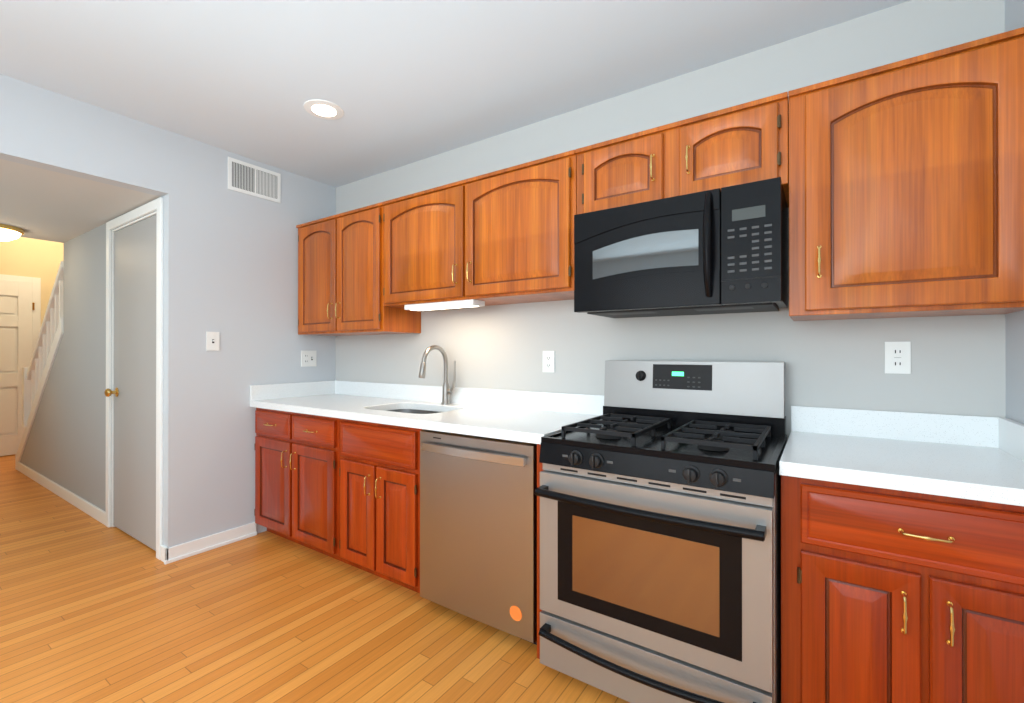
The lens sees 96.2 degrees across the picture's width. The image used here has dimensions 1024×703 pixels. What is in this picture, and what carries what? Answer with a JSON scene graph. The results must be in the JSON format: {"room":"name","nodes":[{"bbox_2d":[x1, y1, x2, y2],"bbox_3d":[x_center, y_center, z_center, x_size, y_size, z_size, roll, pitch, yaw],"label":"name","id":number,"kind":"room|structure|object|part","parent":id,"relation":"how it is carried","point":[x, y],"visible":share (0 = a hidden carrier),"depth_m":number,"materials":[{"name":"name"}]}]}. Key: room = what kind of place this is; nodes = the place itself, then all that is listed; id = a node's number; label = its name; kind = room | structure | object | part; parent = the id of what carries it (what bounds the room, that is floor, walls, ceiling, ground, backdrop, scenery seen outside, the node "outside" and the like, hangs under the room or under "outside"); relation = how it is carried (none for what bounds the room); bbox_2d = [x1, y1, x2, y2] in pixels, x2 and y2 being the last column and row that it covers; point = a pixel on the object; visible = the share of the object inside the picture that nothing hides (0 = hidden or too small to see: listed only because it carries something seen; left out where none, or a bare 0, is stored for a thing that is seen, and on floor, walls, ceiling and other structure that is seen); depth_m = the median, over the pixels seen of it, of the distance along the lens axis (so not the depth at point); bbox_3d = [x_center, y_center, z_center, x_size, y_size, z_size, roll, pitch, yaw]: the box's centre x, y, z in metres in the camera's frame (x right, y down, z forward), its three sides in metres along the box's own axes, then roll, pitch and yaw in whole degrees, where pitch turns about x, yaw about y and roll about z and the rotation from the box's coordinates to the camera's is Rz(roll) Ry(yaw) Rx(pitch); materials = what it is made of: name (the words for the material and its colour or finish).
{"room":"kitchen","nodes":[
{"label":"kitchen","id":0,"kind":"room"},
{"bbox_2d":[0,237,63,456],"bbox_3d":[-5.993,-0.372,5.235,0.100,3.166,2.350,0,0,34],"label":"wall","id":1,"kind":"structure","parent":0,"point":[30,257],"depth_m":5.53,"materials":[{"name":"beige paint"}]},
{"bbox_2d":[0,274,40,455],"bbox_3d":[-5.976,0.160,5.131,0.040,2.100,1.000,0,0,34],"label":"hall door","id":2,"kind":"structure","parent":1,"relation":"in","point":[20,312],"depth_m":5.36,"materials":[{"name":"white wood"}]},
{"bbox_2d":[0,159,159,242],"bbox_3d":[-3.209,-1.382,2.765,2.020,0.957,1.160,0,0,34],"label":"ceiling","id":3,"kind":"structure","parent":0,"point":[42,204],"depth_m":2.76,"materials":[{"name":"paint"}]},
{"bbox_2d":[0,224,23,240],"bbox_3d":[-3.747,-0.853,3.308,0.320,0.098,0.320,0,0,34],"label":"hall ceiling light","id":4,"kind":"object","parent":3,"relation":"attached to","point":[8,232],"visible":1,"depth_m":3.31,"materials":[{"name":"white glass"}]},
{"bbox_2d":[20,211,154,511],"bbox_3d":[-3.530,0.153,3.738,3.643,2.108,0.100,0,0,34],"label":"wall","id":5,"kind":"structure","parent":0,"point":[65,446],"depth_m":3.56,"materials":[{"name":"paint"}]},
{"bbox_2d":[104,215,155,550],"bbox_3d":[-2.410,0.187,2.915,0.804,2.013,0.099,0,0,34],"label":"closet door","id":6,"kind":"structure","parent":5,"relation":"in","point":[134,392],"depth_m":2.93,"materials":[{"name":"grey paint"}]},
{"bbox_2d":[105,197,162,559],"bbox_3d":[-2.389,0.156,2.959,0.936,2.098,0.116,0,0,34],"label":"trim","id":7,"kind":"structure","parent":5,"relation":"attached to","point":[156,205],"depth_m":2.80,"materials":[{"name":"white wood"}]},
{"bbox_2d":[17,462,256,564],"bbox_3d":[-3.377,1.165,3.854,3.765,0.085,0.511,0,0,34],"label":"baseboard","id":8,"kind":"structure","parent":5,"relation":"attached to","point":[195,547],"depth_m":2.94,"materials":[{"name":"white wood"}]},
{"bbox_2d":[0,74,335,547],"bbox_3d":[-2.025,-0.379,2.623,0.100,3.166,2.250,0,0,34],"label":"wall","id":9,"kind":"structure","parent":0,"point":[230,266],"depth_m":2.78,"materials":[{"name":"paint"}]},
{"bbox_2d":[206,332,219,350],"bbox_3d":[-1.828,-0.063,2.809,0.016,0.116,0.072,0,0,34],"label":"light switch","id":10,"kind":"object","parent":9,"relation":"attached to","point":[212,341],"visible":1,"depth_m":2.81,"materials":[{"name":"white plastic"}]},
{"bbox_2d":[228,157,280,202],"bbox_3d":[-1.691,-1.123,3.025,0.006,0.202,0.337,0,0,34],"label":"air vent","id":11,"kind":"object","parent":9,"relation":"in","point":[251,179],"visible":1,"depth_m":3.01,"materials":[{"name":"white metal"}]},
{"bbox_2d":[301,351,315,366],"bbox_3d":[-1.474,0.051,3.336,0.016,0.116,0.118,0,0,34],"label":"outlet","id":12,"kind":"object","parent":9,"relation":"attached to","point":[308,358],"visible":1,"depth_m":3.33,"materials":[{"name":"white plastic"}]},
{"bbox_2d":[0,455,629,702],"bbox_3d":[-3.117,1.228,1.938,8.550,0.050,4.800,0,0,34],"label":"floor","id":13,"kind":"structure","parent":0,"point":[92,610],"depth_m":1.98,"materials":[{"name":"brown wood"}]},
{"bbox_2d":[15,261,62,469],"bbox_3d":[-4.401,0.231,4.279,1.653,1.955,0.090,0,0,34],"label":"railing","id":14,"kind":"object","parent":13,"relation":"on","point":[35,374],"visible":0.88,"depth_m":4.18,"materials":[{"name":"white wood"}]},
{"bbox_2d":[254,408,349,564],"bbox_3d":[-1.169,0.783,3.004,0.888,0.844,0.654,0,0,34],"label":"base cabinet","id":15,"kind":"object","parent":13,"relation":"on","point":[297,479],"visible":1,"depth_m":2.72,"materials":[{"name":"brown wood"}]},
{"bbox_3d":[-1.518,0.837,2.878,0.410,0.567,0.055,0,0,34],"label":"door","id":16,"kind":"part","parent":15,"relation":"part of","materials":[{"name":"brown wood"}]},
{"bbox_3d":[-1.515,0.458,2.876,0.402,0.150,0.055,0,0,34],"label":"drawer","id":17,"kind":"part","parent":15,"relation":"part of","materials":[{"name":"brown wood"}]},
{"bbox_3d":[-1.154,0.836,2.632,0.416,0.567,0.055,0,0,34],"label":"door","id":18,"kind":"part","parent":15,"relation":"part of","materials":[{"name":"brown wood"}]},
{"bbox_3d":[-1.157,0.458,2.635,0.408,0.150,0.055,0,0,34],"label":"drawer","id":19,"kind":"part","parent":15,"relation":"part of","materials":[{"name":"brown wood"}]},
{"bbox_2d":[250,380,603,443],"bbox_3d":[-0.615,0.290,2.642,2.212,0.140,0.638,0,0,34],"label":"countertop","id":20,"kind":"structure","parent":15,"relation":"on","point":[534,417],"depth_m":2.56,"materials":[{"name":"stone"}]},
{"bbox_2d":[387,409,440,413],"bbox_3d":[-0.561,0.456,2.612,0.610,0.190,0.430,0,0,34],"label":"undermount sink","id":21,"kind":"object","parent":20,"relation":"in","point":[414,411],"visible":0.06,"depth_m":2.85,"materials":[{"name":"silver metal"}]},
{"bbox_2d":[418,345,455,404],"bbox_3d":[-0.437,0.141,2.702,0.106,0.357,0.254,0,0,34],"label":"faucet","id":22,"kind":"object","parent":20,"relation":"on","point":[446,391],"visible":1,"depth_m":2.76,"materials":[{"name":"silver metal"}]},
{"bbox_2d":[339,418,421,592],"bbox_3d":[-0.537,0.782,2.578,0.631,0.844,0.654,0,0,34],"label":"base cabinet","id":23,"kind":"object","parent":13,"relation":"on","point":[379,471],"visible":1,"depth_m":2.31,"materials":[{"name":"brown wood"}]},
{"bbox_3d":[-0.828,0.853,2.413,0.286,0.533,0.055,0,0,34],"label":"door","id":24,"kind":"part","parent":23,"relation":"part of","materials":[{"name":"brown wood"}]},
{"bbox_3d":[-0.693,0.473,2.344,0.570,0.182,0.020,0,0,34],"label":"drawer","id":25,"kind":"part","parent":23,"relation":"part of","materials":[{"name":"brown wood"}]},
{"bbox_3d":[-0.578,0.852,2.244,0.286,0.533,0.055,0,0,34],"label":"door","id":26,"kind":"part","parent":23,"relation":"part of","materials":[{"name":"brown wood"}]},
{"bbox_2d":[420,429,536,644],"bbox_3d":[-0.017,0.785,2.208,0.620,0.838,0.631,0,0,34],"label":"dishwasher","id":27,"kind":"object","parent":13,"relation":"on","point":[478,529],"visible":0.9,"depth_m":1.94,"materials":[{"name":"silver metal"}]},
{"bbox_2d":[537,444,542,658],"bbox_3d":[0.288,0.781,2.045,0.044,0.844,0.618,0,0,34],"label":"cabinet end panel","id":28,"kind":"object","parent":13,"relation":"on","point":[539,470],"visible":0.19,"depth_m":1.80,"materials":[{"name":"brown wood"}]},
{"bbox_2d":[534,360,787,702],"bbox_3d":[0.583,0.623,1.744,0.766,1.160,0.742,0,0,34],"label":"gas range","id":29,"kind":"object","parent":13,"relation":"on","point":[658,491],"visible":1,"depth_m":1.51,"materials":[{"name":"silver metal"}]},
{"bbox_2d":[781,475,1023,702],"bbox_3d":[1.195,0.780,1.412,0.603,0.844,0.654,0,0,34],"label":"base cabinet","id":30,"kind":"object","parent":13,"relation":"on","point":[891,596],"visible":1,"depth_m":1.19,"materials":[{"name":"brown wood"}]},
{"bbox_3d":[0.924,0.844,1.233,0.268,0.545,0.055,0,0,34],"label":"door","id":31,"kind":"part","parent":30,"relation":"part of","materials":[{"name":"brown wood"}]},
{"bbox_2d":[779,406,1023,506],"bbox_3d":[1.200,0.287,1.420,0.604,0.140,0.638,0,0,34],"label":"countertop","id":32,"kind":"structure","parent":30,"relation":"on","point":[977,458],"depth_m":1.41,"materials":[{"name":"stone"}]},
{"bbox_3d":[1.041,0.463,1.155,0.535,0.167,0.055,0,0,34],"label":"drawer","id":33,"kind":"part","parent":30,"relation":"part of","materials":[{"name":"brown wood"}]},
{"bbox_3d":[1.160,0.844,1.074,0.266,0.545,0.055,0,0,34],"label":"door","id":34,"kind":"part","parent":30,"relation":"part of","materials":[{"name":"brown wood"}]},
{"bbox_2d":[0,0,909,187],"bbox_3d":[-1.133,-1.316,0.548,3.700,0.100,4.700,0,0,34],"label":"ceiling","id":35,"kind":"structure","parent":0,"point":[400,83],"depth_m":1.99,"materials":[{"name":"paint"}]},
{"bbox_2d":[304,99,343,119],"bbox_3d":[-0.980,-1.258,2.394,0.196,0.006,0.196,0,0,34],"label":"recessed light","id":36,"kind":"object","parent":35,"relation":"in","point":[323,109],"visible":1,"depth_m":2.38,"materials":[{"name":"white"}]},
{"bbox_2d":[336,0,1005,438],"bbox_3d":[-1.804,-0.376,3.891,8.550,3.166,0.100,0,0,34],"label":"wall","id":37,"kind":"structure","parent":0,"point":[958,364],"depth_m":2.01,"materials":[{"name":"paint"}]},
{"bbox_2d":[296,202,420,335],"bbox_3d":[-1.075,-0.506,3.115,0.904,0.774,0.369,0,0,34],"label":"upper cabinet","id":38,"kind":"object","parent":37,"relation":"attached to","point":[340,273],"visible":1,"depth_m":2.94,"materials":[{"name":"brown wood"}]},
{"bbox_3d":[-1.333,-0.499,3.099,0.424,0.730,0.055,0,0,34],"label":"door","id":39,"kind":"part","parent":38,"relation":"part of","materials":[{"name":"brown wood"}]},
{"bbox_3d":[-0.970,-0.500,2.855,0.420,0.730,0.055,0,0,34],"label":"door","id":40,"kind":"part","parent":38,"relation":"part of","materials":[{"name":"brown wood"}]},
{"bbox_2d":[382,180,461,308],"bbox_3d":[-0.423,-0.582,2.698,0.639,0.624,0.334,0,0,34],"label":"upper cabinet","id":41,"kind":"object","parent":37,"relation":"attached to","point":[423,229],"depth_m":2.54,"materials":[{"name":"brown wood"}]},
{"bbox_3d":[-0.517,-0.576,2.550,0.612,0.580,0.055,0,0,34],"label":"door","id":42,"kind":"part","parent":41,"relation":"part of","materials":[{"name":"brown wood"}]},
{"bbox_2d":[462,150,576,305],"bbox_3d":[0.105,-0.583,2.343,0.633,0.624,0.334,0,0,34],"label":"upper cabinet","id":43,"kind":"object","parent":37,"relation":"attached to","point":[502,236],"depth_m":2.19,"materials":[{"name":"brown wood"}]},
{"bbox_2d":[404,299,484,310],"bbox_3d":[-0.385,-0.256,2.561,0.510,0.029,0.100,0,0,34],"label":"under-cabinet light","id":44,"kind":"object","parent":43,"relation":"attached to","point":[447,305],"visible":1,"depth_m":2.50,"materials":[{"name":"white plastic"}]},
{"bbox_3d":[0.004,-0.576,2.200,0.608,0.580,0.055,0,0,34],"label":"door","id":45,"kind":"part","parent":43,"relation":"part of","materials":[{"name":"brown wood"}]},
{"bbox_2d":[543,351,554,371],"bbox_3d":[0.197,0.054,2.476,0.072,0.116,0.008,0,0,34],"label":"duplex electrical outlet","id":46,"kind":"object","parent":37,"relation":"attached to","point":[548,361],"visible":1,"depth_m":2.47,"materials":[{"name":"white plastic"}]},
{"bbox_2d":[575,92,788,213],"bbox_3d":[0.694,-0.740,1.925,0.808,0.313,0.369,0,0,34],"label":"upper cabinet","id":47,"kind":"object","parent":37,"relation":"attached to","point":[747,142],"visible":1,"depth_m":1.75,"materials":[{"name":"brown wood"}]},
{"bbox_3d":[0.444,-0.733,1.903,0.348,0.269,0.055,0,0,34],"label":"door","id":48,"kind":"part","parent":47,"relation":"part of","materials":[{"name":"brown wood"}]},
{"bbox_2d":[574,177,787,317],"bbox_3d":[0.675,-0.371,1.881,0.759,0.418,0.459,0,0,34],"label":"over-the-range microwave","id":49,"kind":"object","parent":47,"relation":"attached to","point":[723,250],"visible":1,"depth_m":1.71,"materials":[{"name":"black"}]},
{"bbox_3d":[0.784,-0.733,1.675,0.340,0.269,0.055,0,0,34],"label":"door","id":50,"kind":"part","parent":47,"relation":"part of","materials":[{"name":"brown wood"}]},
{"bbox_2d":[885,342,910,373],"bbox_3d":[1.400,0.022,1.666,0.072,0.116,0.008,0,0,34],"label":"outlet","id":51,"kind":"object","parent":37,"relation":"attached to","point":[897,357],"visible":1,"depth_m":1.66,"materials":[{"name":"white plastic"}]},
{"bbox_2d":[788,27,1023,320],"bbox_3d":[1.278,-0.510,1.531,0.596,0.774,0.369,0,0,34],"label":"upper cabinet","id":52,"kind":"object","parent":37,"relation":"attached to","point":[906,187],"visible":1,"depth_m":1.40,"materials":[{"name":"brown wood"}]},
{"bbox_2d":[1005,0,1023,423],"bbox_3d":[0.388,-0.035,-0.419,0.100,2.466,4.600,0,0,34],"label":"wall","id":53,"kind":"structure","parent":0,"point":[1014,321],"depth_m":1.44,"materials":[{"name":"paint"}]}
]}

